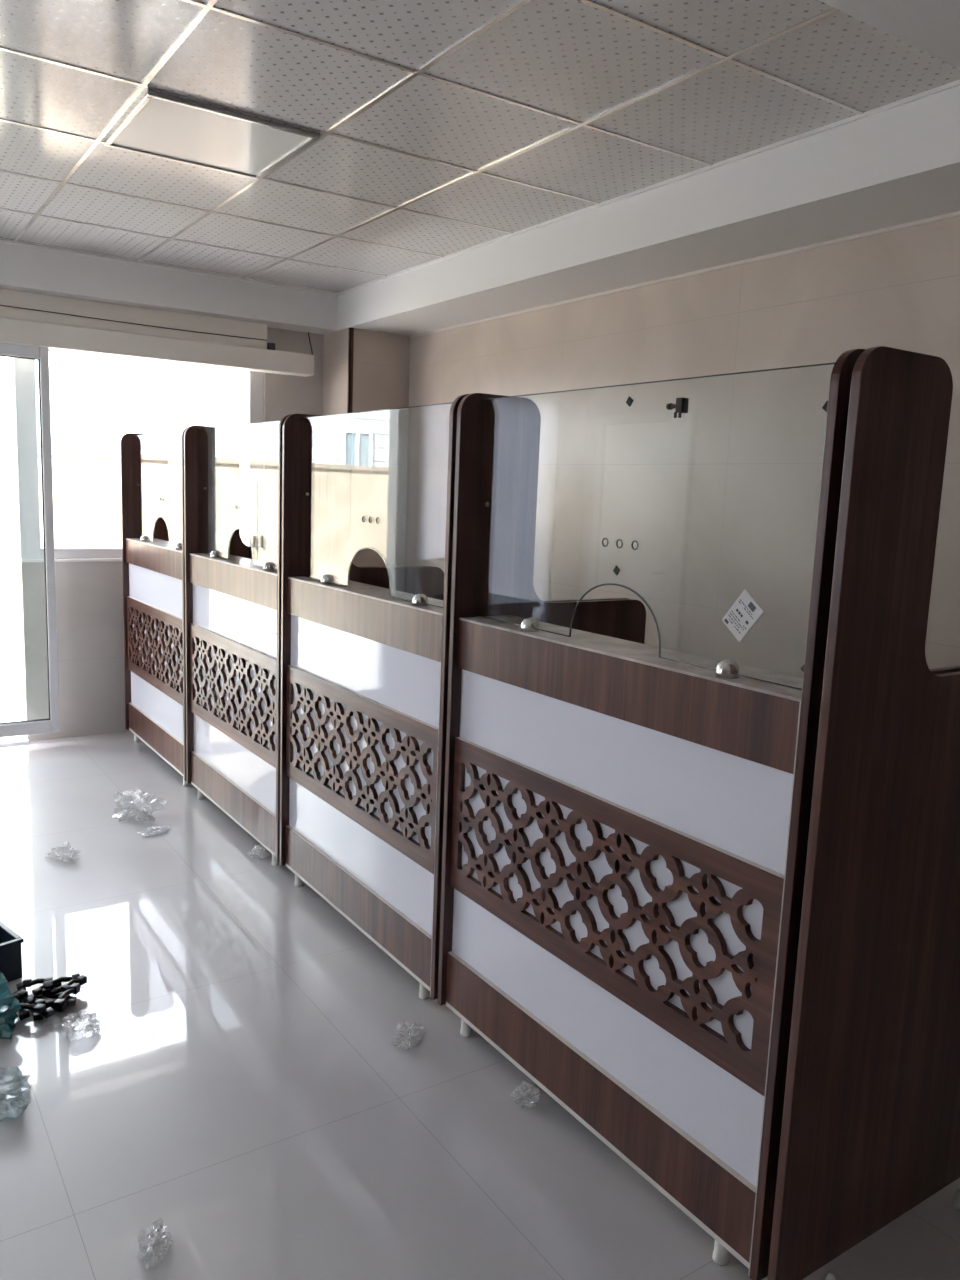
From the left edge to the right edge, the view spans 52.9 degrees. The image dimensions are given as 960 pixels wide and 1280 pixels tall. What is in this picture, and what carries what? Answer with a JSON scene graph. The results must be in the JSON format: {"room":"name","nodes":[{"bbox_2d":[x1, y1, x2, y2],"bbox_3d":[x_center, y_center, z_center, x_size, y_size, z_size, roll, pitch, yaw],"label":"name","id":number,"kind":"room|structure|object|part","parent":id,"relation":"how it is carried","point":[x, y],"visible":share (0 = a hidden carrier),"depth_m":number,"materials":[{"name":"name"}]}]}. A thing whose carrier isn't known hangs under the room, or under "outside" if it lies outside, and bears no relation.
{"room":"public hall","nodes":[
{"label":"public hall","id":0,"kind":"room"},
{"bbox_2d":[0,648,20,722],"bbox_3d":[-11.261,-1.065,14.806,23.000,0.100,24.950,-4,10,-34],"label":"ground","id":1,"kind":"structure","parent":0,"point":[10,701],"depth_m":7.18,"materials":[{"name":"white"}]},
{"bbox_2d":[0,446,181,648],"bbox_3d":[-8.441,-0.559,5.911,13.800,1.800,0.260,-4,10,-34],"label":"wall","id":2,"kind":"structure","parent":1,"relation":"on","point":[86,484],"depth_m":8.84,"materials":[{"name":"paint"}]},
{"bbox_2d":[240,456,244,543],"bbox_3d":[-1.786,-0.641,8.148,0.190,1.790,3.415,-4,10,-34],"label":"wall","id":3,"kind":"structure","parent":1,"relation":"on","point":[242,458],"depth_m":8.37,"materials":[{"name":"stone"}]},
{"bbox_2d":[16,327,323,740],"bbox_3d":[-2.861,-0.851,5.178,5.100,2.900,0.200,-4,10,-34],"label":"wall","id":4,"kind":"structure","parent":0,"point":[89,595],"depth_m":5.63,"materials":[{"name":"beige paint"}]},
{"bbox_2d":[0,736,28,746],"bbox_3d":[-3.116,0.604,5.144,1.285,0.018,0.120,-4,10,-34],"label":"trim","id":5,"kind":"structure","parent":4,"relation":"attached to","point":[21,740],"depth_m":5.43,"materials":[{"name":"white metal"}]},
{"bbox_2d":[12,350,263,561],"bbox_3d":[-1.958,-1.077,5.680,1.410,1.217,0.112,-4,10,-34],"label":"window","id":6,"kind":"structure","parent":4,"relation":"in","point":[23,370],"depth_m":5.39,"materials":[{"name":"white metal"}]},
{"bbox_3d":[-1.959,-0.477,5.738,1.410,0.016,0.032,-4,10,-34],"label":"sill","id":7,"kind":"part","parent":6,"relation":"part of","materials":[{"name":"white paint"}]},
{"bbox_2d":[0,288,313,376],"bbox_3d":[-2.597,-1.677,4.952,3.776,0.282,0.219,-4,10,-34],"label":"roller blind","id":8,"kind":"object","parent":4,"relation":"attached to","point":[58,323],"visible":1,"depth_m":5.36,"materials":[{"name":"white fabric"}]},
{"bbox_2d":[0,343,59,736],"bbox_3d":[-2.921,-0.490,4.873,1.425,2.105,0.040,-4,10,-34],"label":"door","id":9,"kind":"structure","parent":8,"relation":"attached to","point":[52,724],"depth_m":5.24,"materials":[{"name":"white metal"}]},
{"bbox_2d":[323,328,409,566],"bbox_3d":[-0.761,-0.711,6.270,0.415,2.453,0.380,-4,10,-34],"label":"wall pier","id":10,"kind":"object","parent":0,"point":[381,360],"visible":0.57,"depth_m":6.04,"materials":[{"name":"beige paint"}]},
{"bbox_2d":[347,327,353,558],"bbox_3d":[-0.824,-0.673,6.005,0.026,2.453,0.019,-4,10,-34],"label":"trim","id":11,"kind":"structure","parent":10,"relation":"attached to","point":[351,330],"depth_m":5.88,"materials":[{"name":"brown"}]},
{"bbox_2d":[0,731,959,1279],"bbox_3d":[-0.521,1.265,1.861,5.500,0.100,8.850,-4,10,-34],"label":"floor","id":12,"kind":"structure","parent":0,"point":[240,1083],"depth_m":2.36,"materials":[{"name":"tile"}]},
{"bbox_2d":[0,972,21,1038],"bbox_3d":[-1.344,0.985,2.608,0.172,0.161,0.207,-4,10,-34],"label":"plastic bag","id":13,"kind":"object","parent":12,"relation":"on","point":[9,1004],"visible":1,"depth_m":2.60,"materials":[{"name":"plastic"}]},
{"bbox_2d":[0,921,23,981],"bbox_3d":[-1.535,0.958,2.869,0.192,0.124,0.272,10,12,41],"label":"storage box","id":14,"kind":"object","parent":12,"relation":"on","point":[10,941],"visible":1,"depth_m":2.89,"materials":[{"name":"black plastic"}]},
{"bbox_2d":[19,996,29,1019],"bbox_3d":[-1.281,1.030,2.705,0.028,0.024,0.100,-3,10,-29],"label":"chain link","id":15,"kind":"object","parent":12,"relation":"on","point":[23,1013],"visible":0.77,"depth_m":2.67,"materials":[{"name":"black plastic"}]},
{"bbox_2d":[19,1000,45,1013],"bbox_3d":[-1.261,1.020,2.683,0.100,0.023,0.026,3,8,8],"label":"chain link","id":16,"kind":"object","parent":15,"relation":"on","point":[39,1008],"visible":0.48,"depth_m":2.67,"materials":[{"name":"black plastic"}]},
{"bbox_2d":[16,982,35,999],"bbox_3d":[-1.310,1.018,2.777,0.028,0.023,0.104,-6,12,-42],"label":"fitting","id":17,"kind":"object","parent":12,"relation":"on","point":[19,986],"visible":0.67,"depth_m":2.79,"materials":[{"name":"black plastic"}]},
{"bbox_2d":[33,1003,43,1020],"bbox_3d":[-1.247,1.043,2.717,0.026,0.023,0.078,-2,10,-27],"label":"chain link","id":18,"kind":"object","parent":12,"relation":"on","point":[36,1016],"visible":0.45,"depth_m":2.68,"materials":[{"name":"black metal"}]},
{"bbox_2d":[35,999,54,1018],"bbox_3d":[-1.222,1.032,2.702,0.079,0.023,0.028,10,12,41],"label":"fitting","id":19,"kind":"object","parent":12,"relation":"on","point":[48,1012],"visible":0.77,"depth_m":2.68,"materials":[{"name":"black plastic"}]},
{"bbox_2d":[32,983,61,994],"bbox_3d":[-1.263,1.014,2.813,0.028,0.023,0.079,8,11,34],"label":"chain link","id":20,"kind":"object","parent":12,"relation":"on","point":[37,991],"visible":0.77,"depth_m":2.79,"materials":[{"name":"black metal"}]},
{"bbox_2d":[23,977,52,987],"bbox_3d":[-1.291,0.998,2.815,0.078,0.025,0.028,-1,9,-19],"label":"chain link","id":21,"kind":"object","parent":20,"relation":"on","point":[26,982],"visible":0.9,"depth_m":2.80,"materials":[{"name":"black metal"}]},
{"bbox_2d":[35,992,62,998],"bbox_3d":[-1.245,1.032,2.792,0.078,0.023,0.026,-2,9,-23],"label":"chain link","id":22,"kind":"object","parent":12,"relation":"on","point":[39,996],"visible":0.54,"depth_m":2.78,"materials":[{"name":"black plastic"}]},
{"bbox_2d":[42,987,79,996],"bbox_3d":[-1.216,1.017,2.801,0.100,0.024,0.028,-2,9,-24],"label":"fitting","id":23,"kind":"object","parent":22,"relation":"on","point":[46,992],"visible":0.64,"depth_m":2.78,"materials":[{"name":"black plastic"}]},
{"bbox_2d":[43,973,79,989],"bbox_3d":[-1.223,1.000,2.821,0.100,0.025,0.028,-4,11,-36],"label":"fitting","id":24,"kind":"object","parent":23,"relation":"on","point":[47,984],"visible":0.86,"depth_m":2.81,"materials":[{"name":"black plastic"}]},
{"bbox_2d":[33,1000,65,1011],"bbox_3d":[-1.233,1.040,2.742,0.104,0.023,0.026,3,9,3],"label":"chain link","id":25,"kind":"object","parent":12,"relation":"on","point":[52,1006],"visible":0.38,"depth_m":2.73,"materials":[{"name":"black plastic"}]},
{"bbox_2d":[36,997,76,1006],"bbox_3d":[-1.202,1.028,2.735,0.104,0.023,0.027,0,9,-16],"label":"fitting","id":26,"kind":"object","parent":25,"relation":"on","point":[71,1001],"visible":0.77,"depth_m":2.73,"materials":[{"name":"black plastic"}]},
{"bbox_2d":[54,983,79,1007],"bbox_3d":[-1.176,1.013,2.748,0.027,0.022,0.104,3,9,5],"label":"fitting","id":27,"kind":"object","parent":26,"relation":"on","point":[61,1002],"visible":1,"depth_m":2.73,"materials":[{"name":"black plastic"}]},
{"bbox_2d":[120,426,277,786],"bbox_3d":[-1.430,-0.223,5.221,0.698,1.756,1.151,-4,10,-34],"label":"booth","id":28,"kind":"object","parent":12,"relation":"on","point":[153,554],"depth_m":5.24,"materials":[{"name":"brown wood"}]},
{"bbox_3d":[-1.986,0.554,5.577,0.032,0.070,0.032,-4,10,-34],"label":"leg","id":29,"kind":"part","parent":28,"relation":"part of","materials":[{"name":"white plastic"}]},
{"bbox_3d":[-1.708,0.041,5.080,0.014,0.424,1.114,-4,10,-34],"label":"fretwork panel","id":30,"kind":"part","parent":28,"relation":"part of","materials":[{"name":"brown wood"}]},
{"bbox_3d":[-1.685,-0.265,5.041,0.015,0.193,1.114,-4,10,-34],"label":"white panel","id":31,"kind":"part","parent":28,"relation":"part of","materials":[{"name":"white laminate"}]},
{"bbox_3d":[-1.708,0.347,5.135,0.015,0.198,1.114,-4,10,-34],"label":"white panel","id":32,"kind":"part","parent":28,"relation":"part of","materials":[{"name":"white"}]},
{"bbox_3d":[-1.742,-0.336,5.681,0.697,1.696,0.018,-4,10,-34],"label":"panel","id":33,"kind":"part","parent":28,"relation":"part of","materials":[{"name":"brown wood"}]},
{"bbox_3d":[-1.464,0.692,4.805,0.032,0.070,0.032,-4,10,-34],"label":"leg","id":34,"kind":"part","parent":28,"relation":"part of","materials":[{"name":"white plastic"}]},
{"bbox_3d":[-1.114,-0.170,4.753,0.697,1.696,0.018,-4,10,-34],"label":"panel","id":35,"kind":"part","parent":28,"relation":"part of","materials":[{"name":"brown wood"}]},
{"bbox_2d":[184,414,432,865],"bbox_3d":[-0.780,-0.052,4.261,0.698,1.756,1.151,-4,10,-34],"label":"booth","id":36,"kind":"object","parent":12,"relation":"on","point":[233,588],"depth_m":4.22,"materials":[{"name":"brown wood"}]},
{"bbox_3d":[-1.337,0.726,4.617,0.032,0.070,0.032,-4,10,-34],"label":"leg","id":37,"kind":"part","parent":36,"relation":"part of","materials":[{"name":"white plastic"}]},
{"bbox_3d":[-1.093,-0.164,4.721,0.697,1.696,0.018,-4,10,-34],"label":"panel","id":38,"kind":"part","parent":36,"relation":"part of","materials":[{"name":"brown wood"}]},
{"bbox_3d":[-1.059,0.212,4.120,0.014,0.424,1.114,-4,10,-34],"label":"fretwork panel","id":39,"kind":"part","parent":36,"relation":"part of","materials":[{"name":"brown wood"}]},
{"bbox_3d":[-1.059,0.519,4.175,0.015,0.198,1.114,-4,10,-34],"label":"white panel","id":40,"kind":"part","parent":36,"relation":"part of","materials":[{"name":"white"}]},
{"bbox_3d":[-1.036,-0.093,4.081,0.015,0.193,1.114,-4,10,-34],"label":"white panel","id":41,"kind":"part","parent":36,"relation":"part of","materials":[{"name":"white laminate"}]},
{"bbox_3d":[-0.815,0.864,3.845,0.032,0.070,0.032,-4,10,-34],"label":"leg","id":42,"kind":"part","parent":36,"relation":"part of","materials":[{"name":"white plastic"}]},
{"bbox_3d":[-0.465,0.002,3.793,0.697,1.696,0.018,-4,10,-34],"label":"panel","id":43,"kind":"part","parent":36,"relation":"part of","materials":[{"name":"brown wood"}]},
{"bbox_2d":[280,394,628,999],"bbox_3d":[-0.131,0.120,3.301,0.698,1.756,1.151,-4,10,-34],"label":"booth","id":44,"kind":"object","parent":12,"relation":"on","point":[365,650],"depth_m":3.17,"materials":[{"name":"brown wood"}]},
{"bbox_3d":[-0.688,0.898,3.657,0.032,0.070,0.032,-4,10,-34],"label":"leg","id":45,"kind":"part","parent":44,"relation":"part of","materials":[{"name":"white plastic"}]},
{"bbox_3d":[-0.410,0.690,3.215,0.015,0.198,1.114,-4,10,-34],"label":"white panel","id":46,"kind":"part","parent":44,"relation":"part of","materials":[{"name":"white laminate"}]},
{"bbox_3d":[-0.444,0.007,3.761,0.697,1.696,0.018,-4,10,-34],"label":"panel","id":47,"kind":"part","parent":44,"relation":"part of","materials":[{"name":"brown wood"}]},
{"bbox_3d":[-0.410,0.384,3.160,0.014,0.424,1.114,-4,10,-34],"label":"fretwork panel","id":48,"kind":"part","parent":44,"relation":"part of","materials":[{"name":"brown wood"}]},
{"bbox_3d":[-0.387,0.078,3.121,0.015,0.193,1.114,-4,10,-34],"label":"white panel","id":49,"kind":"part","parent":44,"relation":"part of","materials":[{"name":"white"}]},
{"bbox_3d":[-0.166,1.036,2.885,0.032,0.070,0.032,-4,10,-34],"label":"leg","id":50,"kind":"part","parent":44,"relation":"part of","materials":[{"name":"white plastic"}]},
{"bbox_3d":[0.184,0.173,2.833,0.697,1.696,0.018,-4,10,-34],"label":"panel","id":51,"kind":"part","parent":44,"relation":"part of","materials":[{"name":"brown wood"}]},
{"bbox_2d":[438,346,959,1279],"bbox_3d":[0.536,0.296,2.315,0.698,1.756,1.217,-4,10,-34],"label":"booth","id":52,"kind":"object","parent":12,"relation":"on","point":[709,908],"depth_m":1.90,"materials":[{"name":"brown wood"}]},
{"bbox_3d":[-0.038,1.069,2.697,0.032,0.070,0.032,-4,10,-34],"label":"leg","id":53,"kind":"part","parent":52,"relation":"part of","materials":[{"name":"white plastic"}]},
{"bbox_3d":[0.205,0.179,2.802,0.697,1.696,0.018,-4,10,-34],"label":"panel","id":54,"kind":"part","parent":52,"relation":"part of","materials":[{"name":"brown wood"}]},
{"bbox_3d":[0.239,0.862,2.255,0.015,0.198,1.114,-4,10,-34],"label":"white panel","id":55,"kind":"part","parent":52,"relation":"part of","materials":[{"name":"white laminate"}]},
{"bbox_3d":[0.239,0.556,2.200,0.014,0.424,1.114,-4,10,-34],"label":"fretwork panel","id":56,"kind":"part","parent":52,"relation":"part of","materials":[{"name":"brown wood"}]},
{"bbox_3d":[0.263,0.250,2.162,0.015,0.193,1.114,-4,10,-34],"label":"white panel","id":57,"kind":"part","parent":52,"relation":"part of","materials":[{"name":"white laminate"}]},
{"bbox_3d":[0.483,1.207,1.926,0.032,0.070,0.032,-4,10,-34],"label":"leg","id":58,"kind":"part","parent":52,"relation":"part of","materials":[{"name":"white plastic"}]},
{"bbox_2d":[724,599,755,632],"bbox_3d":[0.490,-0.044,1.818,0.001,0.065,0.075,-4,10,-34],"label":"print","id":59,"kind":"object","parent":52,"relation":"attached to","point":[741,616],"depth_m":1.81,"materials":[{"name":"grey paper"}]},
{"bbox_3d":[0.671,1.237,1.847,0.025,0.050,0.025,-4,10,-34],"label":"leg","id":60,"kind":"part","parent":52,"relation":"part of","materials":[{"name":"white plastic"}]},
{"bbox_3d":[0.833,0.345,1.873,0.697,1.696,0.018,-4,10,-34],"label":"panel","id":61,"kind":"part","parent":52,"relation":"part of","materials":[{"name":"brown wood"}]},
{"bbox_3d":[0.856,0.351,1.840,0.697,1.696,0.018,-4,10,-34],"label":"panel","id":62,"kind":"part","parent":52,"relation":"part of","materials":[{"name":"brown wood"}]},
{"bbox_3d":[1.045,1.213,2.096,0.025,0.050,0.025,-4,10,-34],"label":"leg","id":63,"kind":"part","parent":52,"relation":"part of","materials":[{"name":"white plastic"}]},
{"bbox_3d":[-1.277,1.039,2.736,0.100,0.023,0.026,4,9,13],"label":"fitting","id":64,"kind":"object","parent":12,"relation":"on","visible":0},
{"bbox_2d":[12,991,34,1003],"bbox_3d":[-1.303,1.023,2.745,0.075,0.023,0.028,7,10,28],"label":"chain link","id":65,"kind":"object","parent":64,"relation":"on","point":[29,1000],"visible":0.44,"depth_m":2.73,"materials":[{"name":"black plastic"}]},
{"bbox_2d":[12,989,27,998],"bbox_3d":[-1.311,1.012,2.717,0.028,0.024,0.075,5,9,17],"label":"chain link","id":66,"kind":"object","parent":65,"relation":"on","point":[22,993],"visible":0.44,"depth_m":2.73,"materials":[{"name":"black plastic"}]},
{"bbox_3d":[-1.208,1.037,2.765,0.075,0.023,0.026,-1,9,-20],"label":"fitting","id":67,"kind":"object","parent":12,"relation":"on","visible":0},
{"label":"fitting","id":68,"kind":"object","parent":67,"relation":"on","visible":0},
{"bbox_2d":[61,975,86,991],"bbox_3d":[-1.183,1.003,2.811,0.027,0.024,0.075,7,10,27],"label":"fitting","id":69,"kind":"object","parent":68,"relation":"on","point":[82,979],"visible":0.91,"depth_m":2.81,"materials":[{"name":"black plastic"}]},
{"bbox_2d":[0,0,959,335],"bbox_3d":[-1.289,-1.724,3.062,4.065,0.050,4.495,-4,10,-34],"label":"ceiling","id":70,"kind":"structure","parent":0,"point":[576,60],"depth_m":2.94,"materials":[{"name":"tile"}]},
{"bbox_2d":[104,88,319,178],"bbox_3d":[-0.924,-1.712,3.296,0.566,0.019,0.566,-4,10,-34],"label":"recessed light","id":71,"kind":"object","parent":70,"relation":"in","point":[159,124],"visible":1,"depth_m":3.25,"materials":[{"name":"grey plastic"}]},
{"bbox_2d":[0,0,863,292],"bbox_3d":[-1.290,-1.698,3.065,3.865,0.006,4.295,-4,10,-34],"label":"grid","id":72,"kind":"structure","parent":70,"relation":"attached to","point":[209,5],"depth_m":3.02,"materials":[{"name":"silver metal"}]},
{"bbox_2d":[0,79,959,295],"bbox_3d":[-1.291,-1.694,3.066,3.865,0.012,4.295,-4,10,-34],"label":"trim","id":73,"kind":"structure","parent":70,"relation":"attached to","point":[954,84],"depth_m":3.82,"materials":[{"name":"white paint"}]},
{"bbox_2d":[404,216,959,677],"bbox_3d":[1.739,-0.357,3.099,0.200,2.900,8.850,-4,10,-34],"label":"wall","id":74,"kind":"structure","parent":0,"point":[719,500],"depth_m":4.08,"materials":[{"name":"beige paint"}]},
{"bbox_2d":[409,211,959,337],"bbox_3d":[1.796,-1.308,2.736,0.008,0.012,8.070,-4,10,-34],"label":"trim","id":75,"kind":"structure","parent":74,"relation":"attached to","point":[950,215],"depth_m":3.90,"materials":[{"name":"beige paint"}]}
]}

